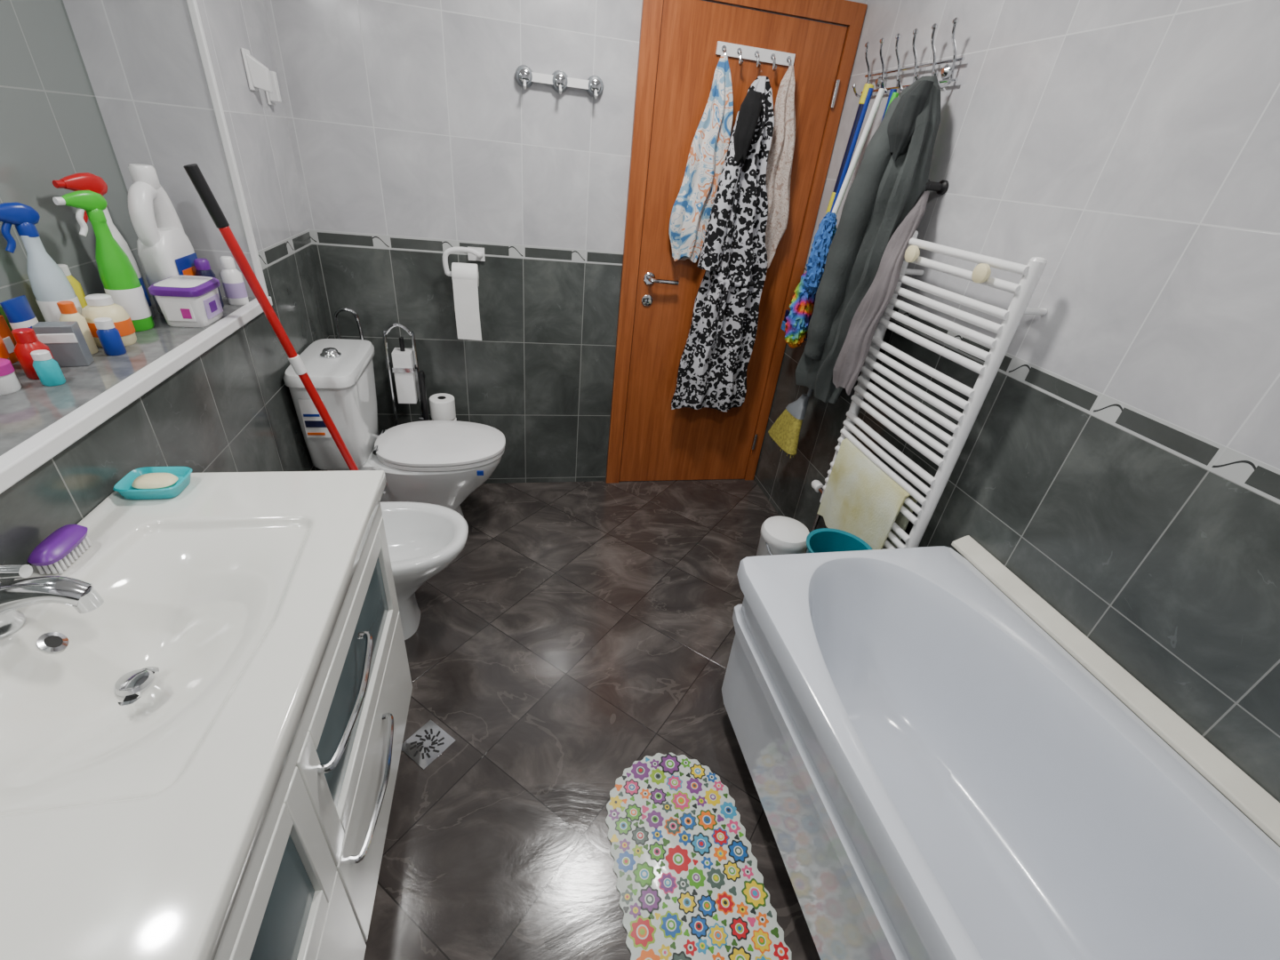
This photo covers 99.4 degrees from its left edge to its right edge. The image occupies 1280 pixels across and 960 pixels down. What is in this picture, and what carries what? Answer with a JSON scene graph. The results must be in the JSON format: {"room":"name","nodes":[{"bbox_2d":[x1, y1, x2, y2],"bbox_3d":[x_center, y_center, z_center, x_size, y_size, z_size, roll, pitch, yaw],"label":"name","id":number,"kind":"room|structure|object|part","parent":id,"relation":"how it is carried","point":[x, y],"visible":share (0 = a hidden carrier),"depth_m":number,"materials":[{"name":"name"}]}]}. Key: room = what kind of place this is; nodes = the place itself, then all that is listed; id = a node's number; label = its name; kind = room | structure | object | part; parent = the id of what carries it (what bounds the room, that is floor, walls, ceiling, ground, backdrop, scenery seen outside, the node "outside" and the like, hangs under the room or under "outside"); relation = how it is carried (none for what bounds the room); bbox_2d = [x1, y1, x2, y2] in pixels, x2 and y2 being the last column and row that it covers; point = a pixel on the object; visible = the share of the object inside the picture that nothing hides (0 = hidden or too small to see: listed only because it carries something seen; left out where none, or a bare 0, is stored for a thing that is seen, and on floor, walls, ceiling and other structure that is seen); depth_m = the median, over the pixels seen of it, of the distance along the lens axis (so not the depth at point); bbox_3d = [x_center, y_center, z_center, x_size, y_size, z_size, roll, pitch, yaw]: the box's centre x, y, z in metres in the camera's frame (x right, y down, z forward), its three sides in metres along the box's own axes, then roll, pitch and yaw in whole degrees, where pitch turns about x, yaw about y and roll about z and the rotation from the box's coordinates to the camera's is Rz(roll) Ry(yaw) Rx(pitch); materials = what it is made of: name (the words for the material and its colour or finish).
{"room":"bathroom","nodes":[
{"label":"bathroom","id":0,"kind":"room"},
{"bbox_2d":[0,0,329,583],"bbox_3d":[-1.123,-0.203,0.629,0.400,2.500,3.200,-1,32,-13],"label":"wall","id":1,"kind":"structure","parent":0,"point":[100,88],"depth_m":1.38,"materials":[{"name":"tile"}]},
{"bbox_2d":[0,296,272,494],"bbox_3d":[-1.062,0.060,0.682,0.292,0.029,2.390,-1,32,-13],"label":"shelf","id":2,"kind":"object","parent":1,"relation":"attached to","point":[38,421],"depth_m":1.05,"materials":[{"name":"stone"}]},
{"bbox_2d":[0,305,12,331],"bbox_3d":[-1.315,-0.323,1.155,0.016,0.100,0.045,-1,32,-13],"label":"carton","id":3,"kind":"object","parent":2,"relation":"on","point":[2,311],"visible":0.02,"depth_m":1.12,"materials":[{"name":"green"}]},
{"bbox_2d":[0,336,15,375],"bbox_3d":[-1.250,-0.239,1.028,0.074,0.100,0.074,-1,32,-13],"label":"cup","id":4,"kind":"object","parent":2,"relation":"on","point":[4,354],"visible":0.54,"depth_m":1.04,"materials":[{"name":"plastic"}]},
{"bbox_2d":[0,315,18,363],"bbox_3d":[-1.296,-0.276,1.090,0.023,0.090,0.070,-1,32,-13],"label":"bottle","id":5,"kind":"object","parent":2,"relation":"on","point":[10,342],"visible":0.57,"depth_m":1.11,"materials":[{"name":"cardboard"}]},
{"bbox_2d":[0,358,21,395],"bbox_3d":[-1.191,-0.190,1.000,0.060,0.054,0.060,-1,32,-13],"label":"jar","id":6,"kind":"object","parent":2,"relation":"on","point":[10,383],"visible":1,"depth_m":1.00,"materials":[{"name":"white plastic"}]},
{"bbox_2d":[0,295,38,329],"bbox_3d":[-1.257,-0.308,1.115,0.049,0.125,0.043,26,36,29],"label":"tube","id":7,"kind":"object","parent":2,"relation":"on","point":[18,310],"visible":0.34,"depth_m":1.09,"materials":[{"name":"plastic"}]},
{"bbox_2d":[11,328,54,379],"bbox_3d":[-1.186,-0.248,1.062,0.048,0.092,0.048,-1,32,-13],"label":"bottle","id":8,"kind":"object","parent":2,"relation":"on","point":[27,340],"visible":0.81,"depth_m":1.04,"materials":[{"name":"plastic"}]},
{"bbox_2d":[0,201,82,321],"bbox_3d":[-1.276,-0.430,1.157,0.063,0.288,0.101,6,31,0],"label":"spray bottle","id":9,"kind":"object","parent":2,"relation":"on","point":[50,285],"visible":0.84,"depth_m":1.14,"materials":[{"name":"white plastic"}]},
{"bbox_2d":[30,349,65,386],"bbox_3d":[-1.140,-0.216,1.044,0.034,0.064,0.034,-1,32,-13],"label":"bottle","id":10,"kind":"object","parent":2,"relation":"on","point":[48,371],"visible":1,"depth_m":1.04,"materials":[{"name":"plastic"}]},
{"bbox_2d":[32,320,94,367],"bbox_3d":[-1.190,-0.280,1.122,0.060,0.085,0.038,-9,34,-25],"label":"carton","id":11,"kind":"object","parent":2,"relation":"on","point":[67,343],"visible":0.81,"depth_m":1.11,"materials":[{"name":"cardboard"}]},
{"bbox_2d":[56,264,87,308],"bbox_3d":[-1.323,-0.422,1.269,0.044,0.152,0.044,-1,32,-13],"label":"bottle","id":12,"kind":"object","parent":2,"relation":"on","point":[76,284],"visible":0.3,"depth_m":1.25,"materials":[{"name":"plastic"}]},
{"bbox_2d":[56,300,98,354],"bbox_3d":[-1.217,-0.328,1.172,0.040,0.110,0.040,-1,32,-13],"label":"lotion bottle","id":13,"kind":"object","parent":2,"relation":"on","point":[68,311],"visible":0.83,"depth_m":1.16,"materials":[{"name":"plastic"}]},
{"bbox_2d":[52,190,154,332],"bbox_3d":[-1.241,-0.505,1.272,0.071,0.307,0.101,-1,32,-13],"label":"spray bottle","id":14,"kind":"object","parent":2,"relation":"on","point":[118,276],"visible":0.92,"depth_m":1.26,"materials":[{"name":"plastic"}]},
{"bbox_2d":[52,172,154,317],"bbox_3d":[-1.297,-0.559,1.324,0.063,0.333,0.111,6,31,-1],"label":"spray bottle","id":15,"kind":"object","parent":2,"relation":"on","point":[83,180],"visible":0.27,"depth_m":1.27,"materials":[{"name":"white plastic"}]},
{"bbox_2d":[81,293,136,347],"bbox_3d":[-1.212,-0.364,1.235,0.082,0.108,0.082,-1,32,-13],"label":"jar","id":16,"kind":"object","parent":2,"relation":"on","point":[99,305],"visible":0.8,"depth_m":1.21,"materials":[{"name":"beige plastic"}]},
{"bbox_2d":[93,317,126,355],"bbox_3d":[-1.165,-0.315,1.193,0.036,0.077,0.036,-1,32,-13],"label":"pill bottle","id":17,"kind":"object","parent":2,"relation":"on","point":[109,337],"visible":1,"depth_m":1.18,"materials":[{"name":"blue plastic"}]},
{"bbox_2d":[127,163,197,313],"bbox_3d":[-1.262,-0.633,1.438,0.082,0.350,0.160,-1,32,-13],"label":"detergent bottle","id":18,"kind":"object","parent":2,"relation":"on","point":[164,250],"visible":0.81,"depth_m":1.40,"materials":[{"name":"white plastic"}]},
{"bbox_2d":[147,275,223,327],"bbox_3d":[-1.175,-0.468,1.420,0.112,0.104,0.148,-1,32,-13],"label":"tub","id":19,"kind":"object","parent":2,"relation":"on","point":[183,300],"visible":1,"depth_m":1.38,"materials":[{"name":"white plastic"}]},
{"bbox_2d":[193,258,223,307],"bbox_3d":[-1.214,-0.551,1.527,0.044,0.130,0.044,-1,32,-13],"label":"bottle","id":20,"kind":"object","parent":2,"relation":"on","point":[203,267],"visible":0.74,"depth_m":1.50,"materials":[{"name":"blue plastic"}]},
{"bbox_2d":[219,256,248,305],"bbox_3d":[-1.186,-0.581,1.581,0.053,0.130,0.053,-1,32,-13],"label":"bottle","id":21,"kind":"object","parent":2,"relation":"on","point":[232,281],"visible":1,"depth_m":1.57,"materials":[{"name":"plastic"}]},
{"bbox_2d":[186,0,268,296],"bbox_3d":[-1.114,-1.042,1.409,0.018,1.102,0.016,-1,32,-13],"label":"trim","id":22,"kind":"structure","parent":1,"relation":"attached to","point":[192,4],"depth_m":1.47,"materials":[{"name":"white plastic"}]},
{"bbox_2d":[240,48,281,105],"bbox_3d":[-1.147,-1.231,1.668,0.049,0.130,0.175,-1,32,-13],"label":"wall bracket","id":23,"kind":"object","parent":1,"relation":"attached to","point":[259,76],"visible":1,"depth_m":1.62,"materials":[{"name":"white plastic"}]},
{"bbox_2d":[264,0,866,483],"bbox_3d":[-0.395,-1.081,2.238,2.562,2.500,0.100,-1,32,-13],"label":"wall","id":24,"kind":"structure","parent":0,"point":[415,137],"depth_m":2.09,"materials":[{"name":"tile"}]},
{"bbox_2d":[334,307,375,371],"bbox_3d":[-1.194,-0.573,2.252,0.126,0.297,0.089,-1,32,-13],"label":"loop","id":25,"kind":"object","parent":24,"relation":"attached to","point":[338,311],"visible":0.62,"depth_m":2.18,"materials":[{"name":"silver metal"}]},
{"bbox_2d":[442,246,485,340],"bbox_3d":[-0.714,-0.766,2.228,0.158,0.359,0.118,-1,32,-13],"label":"toilet roll holder","id":26,"kind":"object","parent":24,"relation":"attached to","point":[464,276],"visible":1,"depth_m":2.18,"materials":[{"name":"white paper"}]},
{"bbox_2d":[514,64,603,98],"bbox_3d":[-0.284,-1.426,1.947,0.319,0.074,0.068,-1,32,-13],"label":"hook rail","id":27,"kind":"object","parent":24,"relation":"attached to","point":[559,80],"visible":1,"depth_m":1.95,"materials":[{"name":"white metal"}]},
{"bbox_2d":[605,0,867,483],"bbox_3d":[0.336,-0.866,2.439,0.844,2.070,0.077,-1,32,-13],"label":"door","id":28,"kind":"structure","parent":24,"relation":"in","point":[649,440],"depth_m":2.28,"materials":[{"name":"brown wood"}]},
{"bbox_2d":[668,54,733,262],"bbox_3d":[0.247,-1.242,2.152,0.208,0.712,0.085,-1,32,-13],"label":"garment","id":29,"kind":"object","parent":28,"relation":"hanging from","point":[692,209],"visible":0.94,"depth_m":2.14,"materials":[{"name":"white fabric"}]},
{"bbox_2d":[671,76,774,411],"bbox_3d":[0.394,-0.913,2.330,0.369,1.327,0.157,-4,32,-18],"label":"dress","id":30,"kind":"object","parent":28,"relation":"hanging from","point":[713,367],"visible":0.94,"depth_m":2.33,"materials":[{"name":"black fabric"}]},
{"bbox_2d":[733,90,761,164],"bbox_3d":[0.394,-1.301,2.010,0.084,0.227,0.064,11,31,8],"label":"hood","id":31,"kind":"object","parent":30,"relation":"attached to","point":[750,108],"visible":1,"depth_m":1.98,"materials":[{"name":"black fabric"}]},
{"bbox_3d":[0.439,-1.567,2.018,0.310,0.067,0.065,-1,32,-13],"label":"door hook rail","id":32,"kind":"part","parent":28,"relation":"part of","materials":[{"name":"white metal"}]},
{"bbox_2d":[765,65,795,268],"bbox_3d":[0.551,-1.245,2.225,0.210,0.722,0.079,-1,32,-13],"label":"garment","id":33,"kind":"object","parent":28,"relation":"hanging from","point":[780,161],"visible":0.59,"depth_m":2.18,"materials":[{"name":"beige fabric"}]},
{"bbox_2d":[363,479,820,959],"bbox_3d":[-0.196,0.886,1.531,2.562,0.100,3.400,-1,32,-13],"label":"floor","id":34,"kind":"structure","parent":0,"point":[579,633],"depth_m":1.71,"materials":[{"name":"tile"}]},
{"bbox_2d":[0,470,412,959],"bbox_3d":[-0.725,0.609,0.951,0.484,0.862,1.044,-1,32,-13],"label":"bathroom vanity","id":35,"kind":"object","parent":34,"relation":"on","point":[200,762],"visible":0.93,"depth_m":0.78,"materials":[{"name":"ceramic"}]},
{"bbox_2d":[0,564,103,639],"bbox_3d":[-0.846,0.158,0.746,0.162,0.116,0.056,-1,32,-13],"label":"faucet","id":36,"kind":"object","parent":35,"relation":"on","point":[78,594],"visible":1,"depth_m":0.74,"materials":[{"name":"silver metal"}]},
{"bbox_2d":[36,632,68,653],"bbox_3d":[-0.850,0.236,0.786,0.029,0.027,0.033,-1,32,-13],"label":"drain","id":37,"kind":"object","parent":35,"relation":"in","point":[46,642],"depth_m":0.78,"materials":[{"name":"silver metal"}]},
{"bbox_2d":[27,524,91,574],"bbox_3d":[-0.934,0.110,0.876,0.046,0.044,0.096,-1,32,-13],"label":"brush","id":38,"kind":"object","parent":35,"relation":"on","point":[59,546],"visible":1,"depth_m":0.86,"materials":[{"name":"purple plastic"}]},
{"bbox_2d":[113,666,159,705],"bbox_3d":[-0.778,0.312,0.835,0.072,0.020,0.072,-1,32,-13],"label":"drain","id":39,"kind":"object","parent":35,"relation":"in","point":[132,685],"depth_m":0.83,"materials":[{"name":"silver metal"}]},
{"bbox_2d":[112,466,191,499],"bbox_3d":[-0.948,0.007,1.064,0.106,0.030,0.090,-1,32,-13],"label":"soap dish","id":40,"kind":"object","parent":35,"relation":"on","point":[148,483],"visible":1,"depth_m":1.05,"materials":[{"name":"teal plastic"}]},
{"bbox_2d":[183,163,359,470],"bbox_3d":[-0.993,-0.208,1.751,0.399,1.388,0.084,-16,37,-32],"label":"mop","id":41,"kind":"object","parent":34,"relation":"on","point":[193,171],"visible":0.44,"depth_m":1.48,"materials":[{"name":"plastic"}]},
{"bbox_2d":[283,338,505,517],"bbox_3d":[-0.905,-0.125,2.192,0.708,0.814,0.421,-1,32,-13],"label":"toilet","id":42,"kind":"object","parent":34,"relation":"on","point":[437,462],"visible":0.85,"depth_m":2.06,"materials":[{"name":"white ceramic"}]},
{"bbox_2d":[382,322,429,425],"bbox_3d":[-1.024,-0.279,2.410,0.150,0.832,0.150,-14,36,-31],"label":"stand","id":43,"kind":"object","parent":34,"relation":"on","point":[410,381],"visible":0.7,"depth_m":2.28,"materials":[{"name":"silver metal"}]},
{"bbox_2d":[380,490,468,639],"bbox_3d":[-0.860,0.288,1.825,0.560,0.491,0.410,-1,32,-13],"label":"bidet","id":44,"kind":"object","parent":34,"relation":"on","point":[423,540],"visible":0.29,"depth_m":1.86,"materials":[{"name":"white ceramic"}]},
{"bbox_2d":[401,720,455,769],"bbox_3d":[-0.612,0.759,1.563,0.110,0.004,0.110,23,34,26],"label":"floor drain","id":45,"kind":"object","parent":34,"relation":"on","point":[429,741],"visible":0.98,"depth_m":1.56,"materials":[{"name":"silver metal"}]},
{"bbox_2d":[429,393,456,420],"bbox_3d":[-0.898,-0.145,2.524,0.120,0.510,0.120,-1,32,-13],"label":"rolls","id":46,"kind":"object","parent":34,"relation":"on","point":[442,405],"visible":0.23,"depth_m":2.38,"materials":[{"name":"white paper"}]},
{"bbox_2d":[605,752,791,959],"bbox_3d":[0.129,0.990,1.312,0.374,0.008,0.707,-1,32,-13],"label":"bath mat","id":47,"kind":"object","parent":34,"relation":"on","point":[690,884],"visible":1,"depth_m":1.34,"materials":[{"name":"plastic"}]},
{"bbox_2d":[756,516,809,556],"bbox_3d":[0.529,0.338,2.106,0.180,0.392,0.190,-1,32,-13],"label":"bin","id":48,"kind":"object","parent":34,"relation":"on","point":[780,535],"visible":0.49,"depth_m":1.99,"materials":[{"name":"plastic"}]},
{"bbox_2d":[806,528,872,553],"bbox_3d":[0.630,0.427,1.891,0.222,0.478,0.222,-1,32,-13],"label":"basin","id":49,"kind":"object","parent":34,"relation":"on","point":[824,540],"visible":0.3,"depth_m":1.86,"materials":[{"name":"plastic"}]},
{"bbox_2d":[721,545,1279,959],"bbox_3d":[0.729,0.892,1.002,0.685,0.611,1.670,-1,32,-13],"label":"bathtub","id":50,"kind":"object","parent":34,"relation":"on","point":[935,776],"visible":1,"depth_m":1.18,"materials":[{"name":"plastic"}]},
{"bbox_2d":[753,0,1279,847],"bbox_3d":[1.132,-0.248,1.137,0.100,2.500,3.200,-1,32,-13],"label":"wall","id":51,"kind":"structure","parent":0,"point":[1120,458],"depth_m":1.21,"materials":[{"name":"tile"}]},
{"bbox_2d":[852,17,965,97],"bbox_3d":[0.869,-1.367,1.783,0.083,0.160,0.520,-1,32,-13],"label":"coat rack","id":52,"kind":"object","parent":51,"relation":"attached to","point":[948,69],"visible":0.77,"depth_m":1.73,"materials":[{"name":"silver metal"}]},
{"bbox_2d":[768,388,813,457],"bbox_3d":[0.705,-0.712,2.099,0.212,1.315,0.170,26,36,30],"label":"broom","id":53,"kind":"object","parent":52,"relation":"hanging from","point":[785,431],"visible":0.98,"depth_m":2.34,"materials":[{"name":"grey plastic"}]},
{"bbox_2d":[780,83,873,340],"bbox_3d":[0.733,-1.023,2.161,0.080,0.901,0.165,-1,32,-13],"label":"mop","id":54,"kind":"object","parent":52,"relation":"hanging from","point":[867,86],"visible":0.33,"depth_m":2.00,"materials":[{"name":"plastic"}]},
{"bbox_2d":[784,88,873,348],"bbox_3d":[0.686,-0.943,2.061,0.108,0.904,0.106,20,33,22],"label":"rainbow duster","id":55,"kind":"object","parent":52,"relation":"hanging from","point":[802,305],"visible":0.72,"depth_m":2.17,"materials":[{"name":"multicoloured fabric"}]},
{"bbox_2d":[803,88,885,295],"bbox_3d":[0.700,-0.997,1.928,0.122,0.656,0.085,-21,41,-38],"label":"mop","id":56,"kind":"object","parent":52,"relation":"hanging from","point":[823,238],"visible":0.86,"depth_m":1.95,"materials":[{"name":"white plastic"}]},
{"bbox_2d":[795,75,940,403],"bbox_3d":[0.760,-0.772,1.885,0.232,1.022,0.314,10,31,6],"label":"bathrobe","id":57,"kind":"object","parent":52,"relation":"hanging from","point":[892,176],"visible":0.91,"depth_m":1.72,"materials":[{"name":"grey fabric"}]},
{"bbox_2d":[880,88,897,121],"bbox_3d":[0.788,-0.896,2.081,0.092,0.984,0.095,23,35,26],"label":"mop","id":58,"kind":"object","parent":52,"relation":"hanging from","point":[892,91],"visible":0.02,"depth_m":1.83,"materials":[{"name":"blue plastic"}]},
{"bbox_2d":[885,92,898,112],"bbox_3d":[0.764,-1.007,1.866,0.093,0.541,0.045,-1,32,-13],"label":"squeegee","id":59,"kind":"object","parent":52,"relation":"hanging from","point":[894,94],"visible":0.13,"depth_m":1.75,"materials":[{"name":"plastic"}]},
{"bbox_2d":[811,230,1047,549],"bbox_3d":[0.846,-0.150,1.848,0.149,1.237,0.608,-1,32,-13],"label":"towel radiator","id":60,"kind":"object","parent":51,"relation":"attached to","point":[1031,273],"visible":0.73,"depth_m":1.61,"materials":[{"name":"metal"}]},
{"bbox_2d":[817,438,917,549],"bbox_3d":[0.793,0.100,1.951,0.069,0.382,0.385,-1,32,-13],"label":"hand towel","id":61,"kind":"object","parent":60,"relation":"hanging from","point":[860,500],"visible":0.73,"depth_m":1.91,"materials":[{"name":"beige fabric"}]},
{"bbox_2d":[925,178,948,194],"bbox_3d":[0.901,-0.906,1.676,0.085,0.039,0.040,-1,32,-13],"label":"peg","id":62,"kind":"object","parent":51,"relation":"attached to","point":[940,188],"visible":0.7,"depth_m":1.67,"materials":[{"name":"black plastic"}]},
{"bbox_2d":[832,191,929,395],"bbox_3d":[0.786,-0.591,1.783,0.138,0.642,0.119,7,31,0],"label":"garment","id":63,"kind":"object","parent":62,"relation":"hanging from","point":[853,353],"visible":1,"depth_m":1.76,"materials":[{"name":"fabric"}]},
{"bbox_2d":[951,535,1279,846],"bbox_3d":[1.123,0.624,0.907,0.049,0.034,1.715,-1,32,-13],"label":"ledge","id":64,"kind":"object","parent":51,"relation":"attached to","point":[1261,808],"visible":1,"depth_m":1.15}
]}

